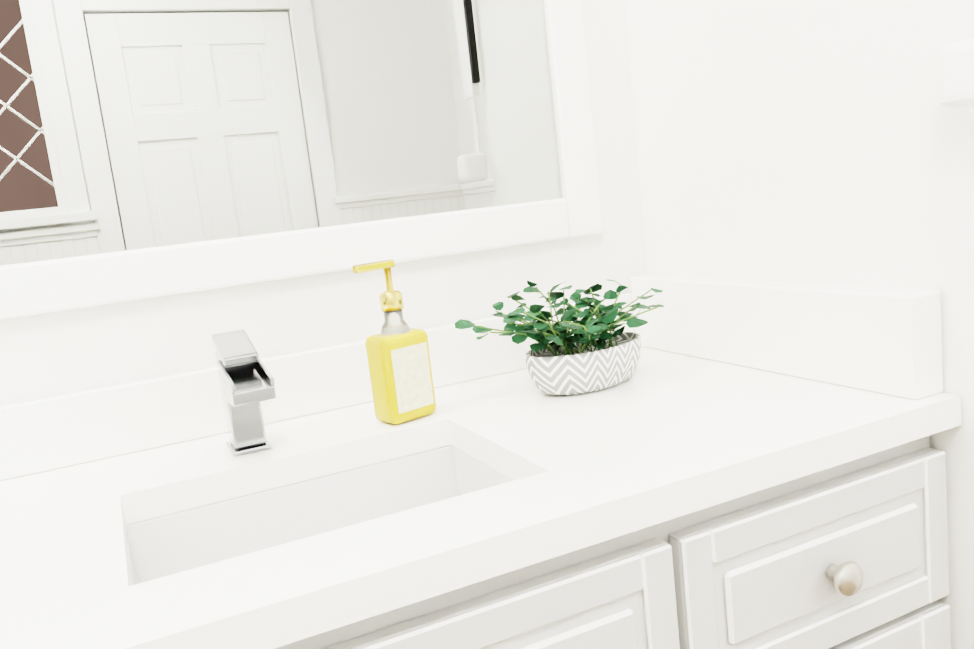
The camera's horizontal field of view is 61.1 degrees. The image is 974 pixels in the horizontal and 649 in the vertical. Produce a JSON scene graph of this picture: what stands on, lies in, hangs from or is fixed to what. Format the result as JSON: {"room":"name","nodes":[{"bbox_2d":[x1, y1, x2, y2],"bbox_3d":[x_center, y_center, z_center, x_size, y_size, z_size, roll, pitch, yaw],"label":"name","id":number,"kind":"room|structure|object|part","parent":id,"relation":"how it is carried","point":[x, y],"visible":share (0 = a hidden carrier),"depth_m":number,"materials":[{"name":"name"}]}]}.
{"room":"bathroom","nodes":[
{"label":"bathroom","id":0,"kind":"room"},
{"bbox_2d":[391,0,645,328],"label":"wall","id":1,"kind":"structure","parent":0,"point":[442,290],"depth_m":1.37,"materials":[{"name":"white paint"}]},
{"bbox_2d":[0,0,602,319],"bbox_3d":[-0.445,-0.600,1.034,1.272,1.126,0.028,-10,10,-24],"label":"mirror","id":2,"kind":"object","parent":1,"relation":"attached to","point":[153,148],"visible":0.98,"depth_m":1.14,"materials":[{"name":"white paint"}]},
{"bbox_2d":[624,0,973,648],"bbox_3d":[0.692,-0.282,1.289,0.675,2.370,0.600,-10,10,-24],"label":"wall","id":3,"kind":"structure","parent":0,"point":[822,141],"depth_m":1.06,"materials":[{"name":"white paint"}]},
{"bbox_3d":[-0.042,1.227,0.086,3.715,0.060,2.420,-10,10,-24],"label":"floor","id":4,"kind":"structure","parent":0,"visible":0},
{"bbox_2d":[0,273,961,648],"bbox_3d":[-0.129,0.532,0.981,1.314,1.049,0.600,-10,10,-24],"label":"bathroom vanity","id":5,"kind":"object","parent":4,"relation":"on","point":[742,463],"visible":1,"depth_m":0.92,"materials":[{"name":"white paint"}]},
{"bbox_2d":[211,329,276,456],"bbox_3d":[-0.293,0.089,1.003,0.048,0.149,0.155,-10,10,-24],"label":"faucet","id":6,"kind":"object","parent":5,"relation":"on","point":[245,382],"depth_m":1.02,"materials":[{"name":"silver metal"}]},
{"bbox_2d":[352,259,435,423],"bbox_3d":[-0.125,0.022,1.093,0.087,0.214,0.053,-14,11,-39],"label":"soap dispenser bottle","id":7,"kind":"object","parent":5,"relation":"on","point":[399,365],"visible":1,"depth_m":1.08,"materials":[{"name":"plastic"}]},
{"bbox_2d":[455,279,663,394],"bbox_3d":[0.137,0.011,1.162,0.330,0.156,0.266,-10,10,-24],"label":"potted plant","id":8,"kind":"object","parent":5,"relation":"on","point":[584,358],"visible":1,"depth_m":1.13,"materials":[{"name":"plant"}]},
{"bbox_3d":[0.141,0.057,1.175,0.190,0.060,0.118,-12,10,-32],"label":"pot","id":9,"kind":"part","parent":8,"relation":"part of","materials":[{"name":"ceramic"}]}
]}

